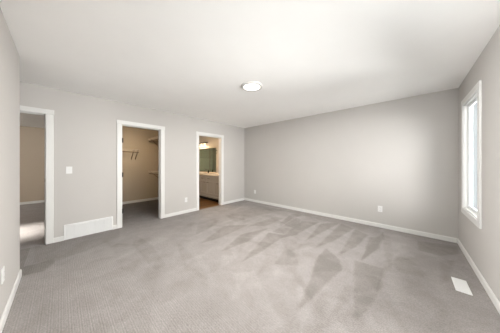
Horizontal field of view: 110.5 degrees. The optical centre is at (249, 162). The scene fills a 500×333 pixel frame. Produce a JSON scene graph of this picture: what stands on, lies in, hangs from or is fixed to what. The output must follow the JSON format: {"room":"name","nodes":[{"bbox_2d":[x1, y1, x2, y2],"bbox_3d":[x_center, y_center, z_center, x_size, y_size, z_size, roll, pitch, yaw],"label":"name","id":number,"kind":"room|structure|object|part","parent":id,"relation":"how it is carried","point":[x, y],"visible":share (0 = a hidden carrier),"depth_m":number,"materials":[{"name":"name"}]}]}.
{"room":"empty bedroom","nodes":[
{"label":"empty bedroom","id":0,"kind":"room"},
{"bbox_2d":[0,8,19,318],"bbox_3d":[-1.215,0.043,0.612,3.751,2.440,0.120,0,0,43],"label":"wall","id":1,"kind":"structure","parent":0,"point":[9,56],"depth_m":1.51,"materials":[{"name":"beige paint"}]},
{"bbox_2d":[1,266,4,283],"bbox_3d":[-1.935,0.878,1.360,0.072,0.116,0.009,0,0,43],"label":"wall outlet","id":2,"kind":"object","parent":1,"relation":"attached to","point":[3,268],"visible":1,"depth_m":1.35,"materials":[{"name":"white plastic"}]},
{"bbox_2d":[0,269,21,332],"bbox_3d":[-1.180,1.226,0.669,3.751,0.075,0.013,0,0,43],"label":"baseboard","id":3,"kind":"structure","parent":1,"relation":"attached to","point":[13,292],"depth_m":1.51,"materials":[{"name":"white paint"}]},
{"bbox_2d":[20,126,43,201],"bbox_3d":[-7.019,0.043,5.160,0.120,2.440,2.940,0,0,43],"label":"wall","id":4,"kind":"structure","parent":0,"point":[31,138],"depth_m":5.36,"materials":[{"name":"beige paint"}]},
{"bbox_2d":[20,200,43,204],"bbox_3d":[-6.970,1.226,5.115,0.013,0.075,2.700,0,0,43],"label":"baseboard","id":5,"kind":"structure","parent":4,"relation":"attached to","point":[39,201],"depth_m":5.35,"materials":[{"name":"white paint"}]},
{"bbox_2d":[20,113,43,127],"bbox_3d":[-5.462,-1.142,3.648,4.459,0.070,2.820,0,0,43],"label":"ceiling","id":6,"kind":"structure","parent":0,"point":[29,120],"depth_m":4.54,"materials":[{"name":"paint"}]},
{"bbox_2d":[20,81,243,237],"bbox_3d":[-2.038,0.043,3.991,0.120,2.440,5.560,0,0,43],"label":"wall","id":7,"kind":"structure","parent":0,"point":[85,126],"depth_m":3.18,"materials":[{"name":"beige paint"}]},
{"bbox_2d":[20,105,53,244],"bbox_3d":[-3.474,0.218,2.425,0.156,2.090,0.978,0,0,43],"label":"door frames","id":8,"kind":"object","parent":7,"relation":"in","point":[48,115],"depth_m":2.70,"materials":[{"name":"white paint"}]},
{"bbox_2d":[54,236,63,242],"bbox_3d":[-3.067,1.226,2.773,0.013,0.075,0.123,0,0,43],"label":"baseboard","id":9,"kind":"structure","parent":7,"relation":"attached to","point":[61,238],"depth_m":2.78,"materials":[{"name":"white paint"}]},
{"bbox_2d":[66,167,71,173],"bbox_3d":[-2.986,0.121,2.862,0.012,0.116,0.072,0,0,43],"label":"light switch","id":10,"kind":"object","parent":7,"relation":"attached to","point":[68,169],"visible":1,"depth_m":2.86,"materials":[{"name":"white plastic"}]},
{"bbox_2d":[64,216,112,239],"bbox_3d":[-2.810,1.136,3.051,0.014,0.246,0.634,0,0,43],"label":"air vent","id":11,"kind":"object","parent":7,"relation":"in","point":[79,229],"visible":1,"depth_m":3.02,"materials":[{"name":"white metal"}]},
{"bbox_2d":[116,120,164,228],"bbox_3d":[-2.302,0.218,3.694,0.166,2.090,0.893,0,0,43],"label":"door frames","id":12,"kind":"object","parent":7,"relation":"in","point":[161,129],"depth_m":3.73,"materials":[{"name":"white paint"}]},
{"bbox_2d":[165,208,195,217],"bbox_3d":[-1.688,1.226,4.274,0.013,0.075,0.800,0,0,43],"label":"baseboard","id":13,"kind":"structure","parent":7,"relation":"attached to","point":[193,209],"depth_m":4.24,"materials":[{"name":"white paint"}]},
{"bbox_2d":[196,131,223,210],"bbox_3d":[-1.155,0.218,4.949,0.156,2.090,0.923,0,0,43],"label":"door frames","id":14,"kind":"object","parent":7,"relation":"in","point":[221,137],"depth_m":5.18,"materials":[{"name":"white paint"}]},
{"bbox_2d":[224,198,243,203],"bbox_3d":[-0.493,1.226,5.574,0.013,0.075,0.900,0,0,43],"label":"baseboard","id":15,"kind":"structure","parent":7,"relation":"attached to","point":[240,199],"depth_m":5.53,"materials":[{"name":"white paint"}]},
{"bbox_2d":[122,126,157,201],"bbox_3d":[-3.827,0.043,5.398,0.120,2.440,1.970,0,0,43],"label":"wall","id":16,"kind":"structure","parent":0,"point":[137,183],"depth_m":5.59,"materials":[{"name":"beige paint"}]},
{"bbox_2d":[122,149,138,159],"bbox_3d":[-3.877,-0.249,5.023,0.315,0.314,1.084,0,0,43],"label":"wire shelf","id":17,"kind":"object","parent":16,"relation":"attached to","point":[123,150],"visible":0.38,"depth_m":5.24,"materials":[{"name":"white metal"}]},
{"bbox_2d":[122,197,157,203],"bbox_3d":[-3.771,1.226,5.360,0.013,0.075,1.750,0,0,43],"label":"baseboard","id":18,"kind":"structure","parent":16,"relation":"attached to","point":[155,198],"depth_m":5.60,"materials":[{"name":"white paint"}]},
{"bbox_2d":[199,136,218,171],"bbox_3d":[-1.745,0.043,6.955,3.459,2.440,0.120,0,0,43],"label":"wall","id":19,"kind":"structure","parent":0,"point":[212,142],"depth_m":6.62,"materials":[{"name":"beige paint"}]},
{"bbox_2d":[200,148,215,171],"bbox_3d":[-1.665,-0.107,6.794,1.123,0.916,0.009,0,0,43],"label":"wall mirror","id":20,"kind":"object","parent":19,"relation":"attached to","point":[207,156],"visible":1,"depth_m":6.74,"materials":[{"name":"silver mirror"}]},
{"bbox_2d":[0,0,499,127],"bbox_3d":[-1.550,-1.227,3.543,8.362,0.100,5.560,0,0,43],"label":"ceiling","id":21,"kind":"structure","parent":0,"point":[190,58],"depth_m":1.79,"materials":[{"name":"paint"}]},
{"bbox_2d":[241,81,261,91],"bbox_3d":[0.027,-1.158,2.653,0.324,0.038,0.324,0,0,43],"label":"recessed light","id":22,"kind":"object","parent":21,"relation":"in","point":[251,86],"visible":1,"depth_m":2.60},
{"bbox_2d":[244,84,259,90],"bbox_3d":[0.027,-1.156,2.653,0.250,0.034,0.250,0,0,43],"label":"diffuser","id":23,"kind":"object","parent":22,"relation":"attached to","point":[247,87],"depth_m":2.63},
{"bbox_2d":[2,197,499,332],"bbox_3d":[-2.308,1.293,3.425,9.167,0.060,6.520,0,0,43],"label":"floor","id":24,"kind":"structure","parent":0,"point":[244,266],"depth_m":1.89,"materials":[{"name":"grey carpet"}]},
{"bbox_2d":[199,175,218,201],"bbox_3d":[-1.535,0.844,6.274,2.209,0.838,0.598,0,0,43],"label":"vanity cabinet","id":25,"kind":"object","parent":24,"relation":"on","point":[208,185],"visible":0.52,"depth_m":5.76,"materials":[{"name":"beige paint"}]},
{"bbox_3d":[-1.606,0.838,5.992,0.365,0.440,0.019,0,0,43],"label":"door","id":26,"kind":"part","parent":25,"relation":"part of","materials":[{"name":"beige paint"}]},
{"bbox_2d":[199,171,218,175],"bbox_3d":[-1.531,0.387,6.285,2.219,0.074,0.574,0,0,43],"label":"countertop","id":27,"kind":"structure","parent":25,"relation":"on","point":[205,173],"depth_m":6.29,"materials":[{"name":"beige stone"}]},
{"bbox_3d":[-1.709,1.125,6.085,2.209,0.053,0.022,0,0,43],"label":"rail","id":28,"kind":"part","parent":25,"relation":"part of","materials":[{"name":"beige paint"}]},
{"bbox_3d":[-1.326,0.838,5.735,0.375,0.440,0.019,0,0,43],"label":"door","id":29,"kind":"part","parent":25,"relation":"part of","materials":[{"name":"beige paint"}]},
{"bbox_3d":[-1.187,0.525,5.607,0.755,0.167,0.019,0,0,43],"label":"drawer","id":30,"kind":"part","parent":25,"relation":"part of","materials":[{"name":"beige paint"}]},
{"bbox_3d":[-1.045,0.838,5.477,0.370,0.440,0.019,0,0,43],"label":"door","id":31,"kind":"part","parent":25,"relation":"part of","materials":[{"name":"beige paint"}]},
{"bbox_2d":[451,277,472,295],"bbox_3d":[2.166,1.259,1.779,0.106,0.008,0.270,0,0,43],"label":"floor vent","id":32,"kind":"object","parent":24,"relation":"in","point":[460,285],"visible":1,"depth_m":1.76,"materials":[{"name":"white metal"}]},
{"bbox_2d":[244,88,457,238],"bbox_3d":[1.608,0.043,4.335,4.783,2.440,0.120,0,0,43],"label":"wall","id":33,"kind":"structure","parent":0,"point":[400,156],"depth_m":3.50,"materials":[{"name":"beige paint"}]},
{"bbox_2d":[244,198,456,242],"bbox_3d":[1.535,1.226,4.312,4.682,0.075,0.013,0,0,43],"label":"baseboard","id":34,"kind":"structure","parent":33,"relation":"attached to","point":[410,231],"depth_m":3.50,"materials":[{"name":"white paint"}]},
{"bbox_2d":[458,25,499,301],"bbox_3d":[1.727,0.043,0.986,0.075,2.440,4.652,0,0,43],"label":"wall","id":35,"kind":"structure","parent":0,"point":[482,245],"depth_m":1.73,"materials":[{"name":"beige paint"}]},
{"bbox_2d":[461,80,481,228],"bbox_3d":[2.781,-0.087,2.147,0.093,1.590,0.885,0,0,43],"label":"window","id":36,"kind":"structure","parent":35,"relation":"in","point":[474,215],"depth_m":2.37,"materials":[{"name":"white paint"}]},
{"bbox_3d":[2.797,-0.087,2.132,0.040,1.416,0.711,0,0,43],"label":"sash frame","id":37,"kind":"part","parent":36,"relation":"part of","materials":[{"name":"white plastic"}]},
{"bbox_2d":[457,239,499,313],"bbox_3d":[1.739,1.226,1.064,0.013,0.075,4.519,0,0,43],"label":"baseboard","id":38,"kind":"structure","parent":35,"relation":"attached to","point":[482,280],"depth_m":1.81,"materials":[{"name":"white paint"}]},
{"bbox_3d":[-2.359,0.043,5.318,2.149,2.440,0.100,0,0,43],"label":"wall","id":39,"kind":"structure","parent":0,"visible":0},
{"bbox_2d":[148,171,157,177],"bbox_3d":[-2.524,0.431,5.190,2.063,0.314,0.315,0,0,43],"label":"wire shelf","id":40,"kind":"object","parent":39,"relation":"attached to","point":[152,172],"visible":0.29,"depth_m":5.50,"materials":[{"name":"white metal"}]},
{"bbox_2d":[149,136,157,145],"bbox_3d":[-2.524,-0.644,5.190,2.063,0.314,0.315,0,0,43],"label":"wire shelf","id":41,"kind":"object","parent":39,"relation":"attached to","point":[156,137],"visible":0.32,"depth_m":5.57,"materials":[{"name":"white metal"}]}
]}

